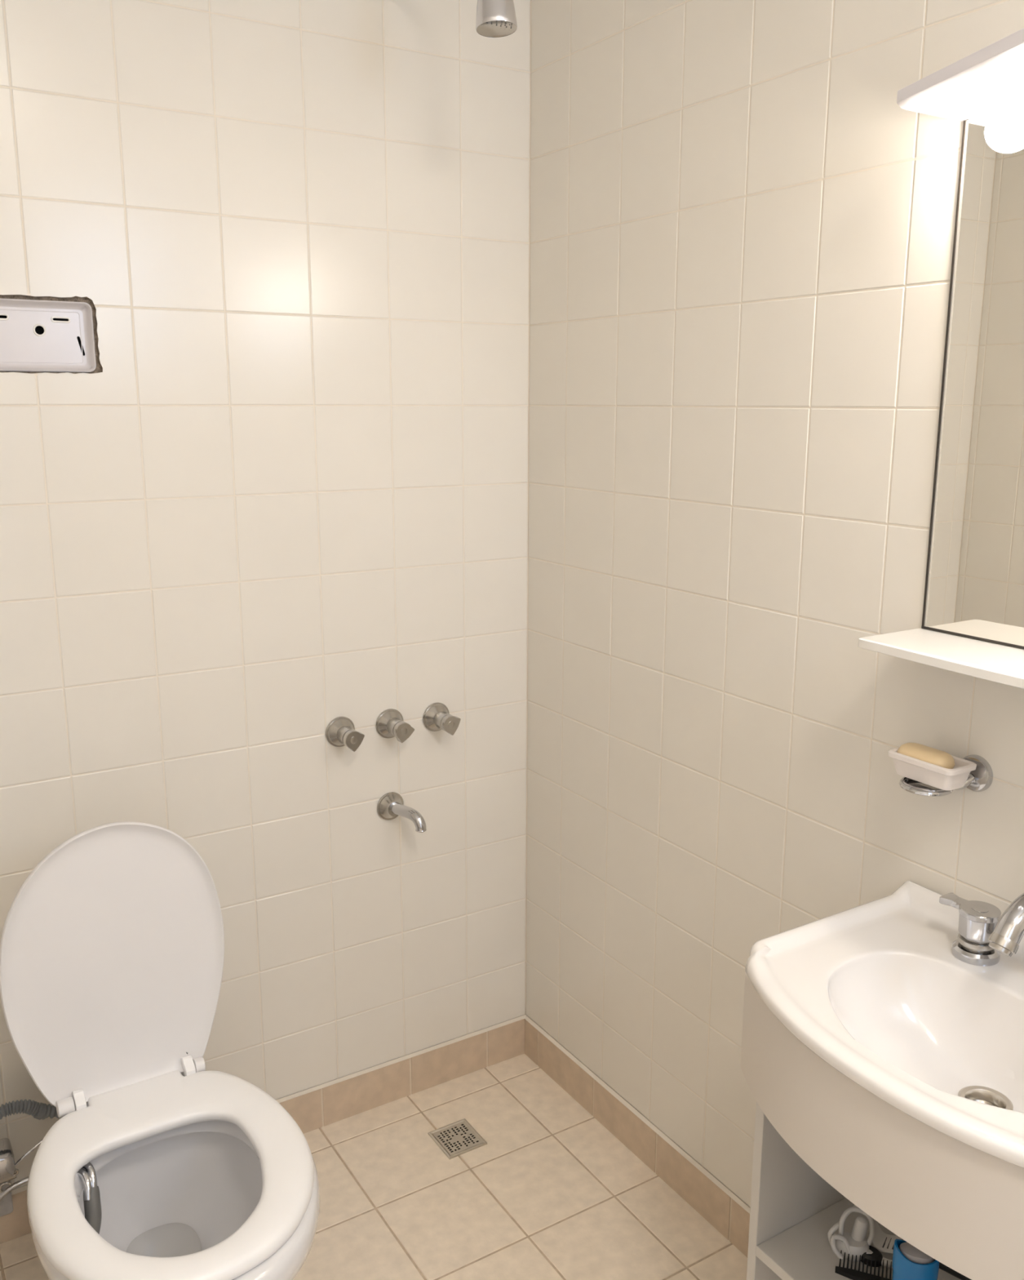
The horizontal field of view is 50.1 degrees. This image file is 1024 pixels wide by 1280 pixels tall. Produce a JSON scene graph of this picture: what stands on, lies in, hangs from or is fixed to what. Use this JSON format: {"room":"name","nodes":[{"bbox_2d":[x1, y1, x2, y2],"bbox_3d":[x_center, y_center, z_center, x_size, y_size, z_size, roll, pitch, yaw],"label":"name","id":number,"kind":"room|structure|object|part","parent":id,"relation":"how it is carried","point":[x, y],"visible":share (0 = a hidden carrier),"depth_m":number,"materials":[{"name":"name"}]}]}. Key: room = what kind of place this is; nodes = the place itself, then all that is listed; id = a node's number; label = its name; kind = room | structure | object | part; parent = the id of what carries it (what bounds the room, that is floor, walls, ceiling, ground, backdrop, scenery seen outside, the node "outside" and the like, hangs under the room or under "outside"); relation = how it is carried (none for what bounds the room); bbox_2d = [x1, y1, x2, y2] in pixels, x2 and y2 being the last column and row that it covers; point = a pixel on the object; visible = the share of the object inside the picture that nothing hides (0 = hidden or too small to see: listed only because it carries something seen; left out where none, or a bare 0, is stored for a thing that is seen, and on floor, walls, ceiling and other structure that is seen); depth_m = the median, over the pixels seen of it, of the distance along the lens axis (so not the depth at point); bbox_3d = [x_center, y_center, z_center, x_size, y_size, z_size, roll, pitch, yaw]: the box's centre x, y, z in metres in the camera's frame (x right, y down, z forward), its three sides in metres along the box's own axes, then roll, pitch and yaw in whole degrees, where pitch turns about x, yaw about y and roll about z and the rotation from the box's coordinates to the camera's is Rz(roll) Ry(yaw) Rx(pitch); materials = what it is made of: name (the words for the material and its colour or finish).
{"room":"bathroom","nodes":[
{"label":"bathroom","id":0,"kind":"room"},
{"bbox_2d":[0,0,531,1190],"bbox_3d":[-0.564,-0.179,1.845,1.403,2.408,0.020,-7,14,-31],"label":"wall","id":1,"kind":"structure","parent":0,"point":[287,497],"depth_m":1.91,"materials":[{"name":"beige tile"}]},
{"bbox_2d":[0,1180,13,1216],"bbox_3d":[-0.886,0.953,1.855,0.079,0.073,0.015,-7,14,-31],"label":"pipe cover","id":2,"kind":"object","parent":1,"relation":"attached to","point":[6,1203],"visible":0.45,"depth_m":1.87,"materials":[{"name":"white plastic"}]},
{"bbox_2d":[0,1137,18,1183],"bbox_3d":[-0.852,0.875,1.823,0.052,0.096,0.094,-7,14,-31],"label":"angle valve","id":3,"kind":"object","parent":1,"relation":"attached to","point":[8,1171],"visible":1,"depth_m":1.79,"materials":[{"name":"silver metal"}]},
{"bbox_3d":[-0.857,0.884,1.840,0.040,0.037,0.061,-7,14,-31],"label":"valve stem","id":4,"kind":"part","parent":3,"relation":"part of","materials":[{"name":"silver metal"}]},
{"bbox_2d":[0,1176,28,1200],"bbox_3d":[-0.834,0.934,1.832,0.133,0.065,0.008,-7,14,-31],"label":"pipe","id":5,"kind":"object","parent":3,"relation":"attached to","point":[24,1180],"visible":0.67,"depth_m":1.82,"materials":[{"name":"silver metal"}]},
{"bbox_2d":[14,1138,43,1166],"bbox_3d":[-0.790,0.843,1.824,0.077,0.043,0.006,-9,15,-35],"label":"tube","id":6,"kind":"object","parent":3,"relation":"attached to","point":[35,1146],"visible":0.6,"depth_m":1.81,"materials":[{"name":"silver metal"}]},
{"bbox_2d":[0,298,96,372],"bbox_3d":[-0.745,-0.467,1.688,0.185,0.105,0.045,-7,14,-31],"label":"box","id":7,"kind":"object","parent":1,"relation":"attached to","point":[36,335],"visible":1,"depth_m":1.70,"materials":[{"name":"white plastic"}]},
{"bbox_2d":[0,295,101,373],"bbox_3d":[-0.742,-0.464,1.674,0.230,0.150,0.006,-7,14,-31],"label":"trim","id":8,"kind":"structure","parent":1,"relation":"attached to","point":[98,369],"depth_m":1.70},
{"bbox_2d":[0,1014,527,1244],"bbox_3d":[-0.559,0.953,2.079,1.395,0.090,0.008,-7,14,-31],"label":"baseboard","id":9,"kind":"structure","parent":1,"relation":"attached to","point":[328,1103],"depth_m":2.26,"materials":[{"name":"beige tile"}]},
{"bbox_2d":[325,716,364,751],"bbox_3d":[-0.306,0.178,2.036,0.059,0.059,0.064,-7,14,-31],"label":"tap","id":10,"kind":"object","parent":1,"relation":"attached to","point":[341,731],"visible":1,"depth_m":2.04,"materials":[{"name":"silver metal"}]},
{"bbox_3d":[-0.318,0.174,2.054,0.059,0.059,0.022,-7,14,-31],"label":"wall plate","id":11,"kind":"part","parent":10,"relation":"part of","materials":[{"name":"silver metal"}]},
{"bbox_3d":[-0.300,0.182,2.031,0.039,0.040,0.048,-7,14,-31],"label":"handle","id":12,"kind":"part","parent":10,"relation":"part of","materials":[{"name":"silver metal"}]},
{"bbox_2d":[375,708,414,742],"bbox_3d":[-0.220,0.167,2.089,0.059,0.059,0.064,-7,14,-31],"label":"tap","id":13,"kind":"object","parent":1,"relation":"attached to","point":[390,723],"visible":1,"depth_m":2.09,"materials":[{"name":"silver metal"}]},
{"bbox_3d":[-0.231,0.163,2.107,0.059,0.059,0.022,-7,14,-31],"label":"wall plate","id":14,"kind":"part","parent":13,"relation":"part of","materials":[{"name":"silver metal"}]},
{"bbox_3d":[-0.213,0.170,2.084,0.040,0.039,0.048,-7,14,-31],"label":"handle","id":15,"kind":"part","parent":13,"relation":"part of","materials":[{"name":"silver metal"}]},
{"bbox_2d":[377,791,426,832],"bbox_3d":[-0.211,0.333,2.112,0.063,0.057,0.096,-7,14,-31],"label":"spout","id":16,"kind":"object","parent":1,"relation":"attached to","point":[391,805],"visible":1,"depth_m":2.13,"materials":[{"name":"silver metal"}]},
{"bbox_3d":[-0.234,0.327,2.142,0.057,0.057,0.020,-7,14,-31],"label":"wall plate","id":17,"kind":"part","parent":16,"relation":"part of","materials":[{"name":"silver metal"}]},
{"bbox_3d":[-0.201,0.341,2.116,0.091,0.040,0.023,10,16,39],"label":"spout","id":18,"kind":"part","parent":16,"relation":"part of","materials":[{"name":"silver metal"}]},
{"bbox_2d":[422,702,461,735],"bbox_3d":[-0.134,0.158,2.142,0.059,0.059,0.064,-7,14,-31],"label":"tap","id":19,"kind":"object","parent":1,"relation":"attached to","point":[437,717],"visible":1,"depth_m":2.14,"materials":[{"name":"silver metal"}]},
{"bbox_3d":[-0.145,0.154,2.160,0.059,0.059,0.022,-7,14,-31],"label":"wall plate","id":20,"kind":"part","parent":19,"relation":"part of","materials":[{"name":"silver metal"}]},
{"bbox_3d":[-0.127,0.162,2.137,0.038,0.039,0.048,-7,14,-31],"label":"handle","id":21,"kind":"part","parent":19,"relation":"part of","materials":[{"name":"silver metal"}]},
{"bbox_2d":[475,0,517,37],"bbox_3d":[-0.120,-0.997,1.679,0.060,0.213,0.428,-7,14,-31],"label":"shower head","id":22,"kind":"object","parent":1,"relation":"attached to","point":[495,18],"visible":1,"depth_m":1.53},
{"bbox_2d":[0,1053,747,1279],"bbox_3d":[0.048,1.204,1.139,1.403,0.002,2.308,-7,14,-31],"label":"floor","id":23,"kind":"structure","parent":0,"point":[552,1193],"depth_m":1.98,"materials":[{"name":"beige tile"}]},
{"bbox_2d":[0,821,319,1279],"bbox_3d":[-0.519,0.689,1.594,0.373,0.812,0.699,-7,14,-31],"label":"toilet","id":24,"kind":"object","parent":23,"relation":"on","point":[112,947],"visible":0.99,"depth_m":1.63,"materials":[{"name":"white ceramic"}]},
{"bbox_2d":[0,1098,58,1119],"bbox_3d":[-0.848,0.795,1.807,0.275,0.062,0.030,-7,14,-28],"label":"hose","id":25,"kind":"object","parent":24,"relation":"attached to","point":[38,1110],"visible":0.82,"depth_m":1.82,"materials":[{"name":"grey plastic"}]},
{"bbox_2d":[77,1161,102,1234],"bbox_3d":[-0.596,0.784,1.500,0.069,0.086,0.113,-7,14,-31],"label":"jet","id":26,"kind":"object","parent":24,"relation":"attached to","point":[91,1196],"visible":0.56,"depth_m":1.52,"materials":[{"name":"silver metal"}]},
{"bbox_3d":[-0.593,0.477,1.645,0.324,0.420,0.038,-7,14,-31],"label":"lid","id":27,"kind":"part","parent":24,"relation":"part of","materials":[{"name":"white plastic"}]},
{"bbox_3d":[-0.466,0.726,1.505,0.363,0.024,0.448,-7,14,-31],"label":"seat","id":28,"kind":"part","parent":24,"relation":"part of","materials":[{"name":"white plastic"}]},
{"bbox_3d":[-0.519,0.902,1.641,0.371,0.375,0.699,-7,14,-31],"label":"bowl","id":29,"kind":"part","parent":24,"relation":"part of","materials":[{"name":"white ceramic"}]},
{"bbox_2d":[427,1118,487,1159],"bbox_3d":[-0.107,0.980,2.159,0.084,0.003,0.089,-7,14,-31],"label":"floor drain","id":30,"kind":"object","parent":23,"relation":"on","point":[458,1138],"visible":1,"depth_m":2.16,"materials":[{"name":"silver metal"}]},
{"bbox_2d":[740,971,1023,1279],"bbox_3d":[0.512,0.789,1.273,0.374,0.748,0.508,-7,14,-31],"label":"vanity cabinet","id":31,"kind":"object","parent":23,"relation":"on","point":[825,1145],"visible":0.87,"depth_m":1.14,"materials":[{"name":"white wood"}]},
{"bbox_3d":[0.428,0.743,1.507,0.262,0.738,0.014,-7,14,-31],"label":"panel","id":32,"kind":"part","parent":31,"relation":"part of","materials":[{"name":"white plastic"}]},
{"bbox_2d":[828,1204,875,1262],"bbox_3d":[0.446,0.767,1.425,0.076,0.063,0.040,-7,14,-31],"label":"hair clip","id":33,"kind":"object","parent":31,"relation":"on","point":[855,1243],"visible":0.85,"depth_m":1.42,"materials":[{"name":"white plastic"}]},
{"bbox_2d":[755,1197,961,1279],"bbox_3d":[0.555,0.833,1.310,0.252,0.016,0.479,-7,14,-31],"label":"shelf","id":34,"kind":"object","parent":31,"relation":"attached to","point":[799,1247],"depth_m":1.44,"materials":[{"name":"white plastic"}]},
{"bbox_2d":[835,1245,893,1279],"bbox_3d":[0.466,0.798,1.399,0.096,0.014,0.057,5,13,23],"label":"comb","id":35,"kind":"object","parent":31,"relation":"on","point":[874,1260],"visible":0.86,"depth_m":1.39,"materials":[{"name":"black plastic"}]},
{"bbox_2d":[745,880,1023,1168],"bbox_3d":[0.509,0.460,1.199,0.384,0.150,0.505,-7,14,-31],"label":"basin","id":36,"kind":"object","parent":31,"relation":"in","point":[877,989],"visible":0.96,"depth_m":1.28,"materials":[{"name":"white ceramic"}]},
{"bbox_2d":[939,893,1001,966],"bbox_3d":[0.555,0.349,1.328,0.054,0.061,0.077,-7,14,-31],"label":"tap","id":37,"kind":"object","parent":36,"relation":"on","point":[978,920],"visible":0.85,"depth_m":1.30,"materials":[{"name":"silver metal"}]},
{"bbox_2d":[988,893,1023,956],"bbox_3d":[0.580,0.338,1.218,0.147,0.131,0.052,-7,14,-31],"label":"spout","id":38,"kind":"object","parent":36,"relation":"on","point":[1008,933],"visible":1,"depth_m":1.18,"materials":[{"name":"silver metal"}]},
{"bbox_3d":[0.577,0.326,1.213,0.129,0.106,0.029,-7,14,-31],"label":"spout","id":39,"kind":"part","parent":38,"relation":"part of","materials":[{"name":"silver metal"}]},
{"bbox_2d":[866,1219,903,1269],"bbox_3d":[0.494,0.786,1.408,0.074,0.035,0.046,9,15,35],"label":"hair clip","id":40,"kind":"object","parent":31,"relation":"on","point":[883,1242],"visible":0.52,"depth_m":1.42,"materials":[{"name":"white plastic"}]},
{"bbox_3d":[0.485,0.796,1.403,0.067,0.018,0.013,6,14,26],"label":"rail","id":41,"kind":"part","parent":40,"relation":"part of","materials":[{"name":"plastic"}]},
{"bbox_2d":[893,1239,939,1279],"bbox_3d":[0.479,0.770,1.308,0.052,0.107,0.034,5,13,20],"label":"shampoo bottle","id":42,"kind":"object","parent":31,"relation":"on","point":[909,1262],"visible":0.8,"depth_m":1.29,"materials":[{"name":"blue plastic"}]},
{"bbox_2d":[939,1262,972,1279],"bbox_3d":[0.541,0.788,1.391,0.113,0.012,0.014,11,16,41],"label":"hairbrush","id":43,"kind":"object","parent":31,"relation":"on","point":[942,1266],"visible":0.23,"depth_m":1.37,"materials":[{"name":"black plastic"}]},
{"bbox_2d":[525,0,1023,1208],"bbox_3d":[0.642,-0.046,1.246,0.001,2.408,2.308,-7,14,-31],"label":"wall","id":44,"kind":"structure","parent":0,"point":[742,235],"depth_m":1.71,"materials":[{"name":"beige tile"}]},
{"bbox_2d":[524,1016,751,1257],"bbox_3d":[0.638,1.084,1.485,0.008,0.090,2.292,-7,14,-31],"label":"baseboard","id":45,"kind":"structure","parent":44,"relation":"attached to","point":[726,1212],"depth_m":2.08,"materials":[{"name":"beige tile"}]},
{"bbox_2d":[888,746,993,796],"bbox_3d":[0.536,0.167,1.386,0.082,0.047,0.105,-7,14,-31],"label":"soap dish","id":46,"kind":"object","parent":44,"relation":"attached to","point":[974,772],"visible":0.91,"depth_m":1.37,"materials":[{"name":"white ceramic"}]},
{"bbox_2d":[897,742,955,768],"bbox_3d":[0.522,0.148,1.385,0.038,0.024,0.076,-7,14,-31],"label":"soap bar","id":47,"kind":"object","parent":46,"relation":"on","point":[918,751],"visible":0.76,"depth_m":1.37,"materials":[{"name":"beige"}]},
{"bbox_3d":[0.582,0.168,1.380,0.010,0.047,0.047,-7,14,-31],"label":"wall plate","id":48,"kind":"part","parent":46,"relation":"part of","materials":[{"name":"silver metal"}]},
{"bbox_2d":[858,627,1023,688],"bbox_3d":[0.617,0.052,1.179,0.132,0.026,0.529,-7,14,-31],"label":"wall shelf","id":49,"kind":"object","parent":44,"relation":"attached to","point":[990,661],"visible":1,"depth_m":1.29,"materials":[{"name":"white"}]},
{"bbox_2d":[897,28,1023,153],"bbox_3d":[0.584,-0.534,1.030,0.213,0.072,0.533,-7,14,-31],"label":"lamp","id":50,"kind":"object","parent":44,"relation":"attached to","point":[990,80],"visible":1,"depth_m":1.18,"materials":[{"name":"white plastic"}]},
{"bbox_3d":[0.546,-0.569,1.197,0.054,0.070,0.054,-7,14,-31],"label":"bulb","id":51,"kind":"part","parent":50,"relation":"part of","materials":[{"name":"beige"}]},
{"bbox_2d":[921,113,1023,648],"bbox_3d":[0.672,-0.267,1.144,0.005,0.611,0.520,-7,14,-31],"label":"wall mirror","id":52,"kind":"object","parent":44,"relation":"attached to","point":[975,587],"visible":1,"depth_m":1.31,"materials":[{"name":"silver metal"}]}
]}

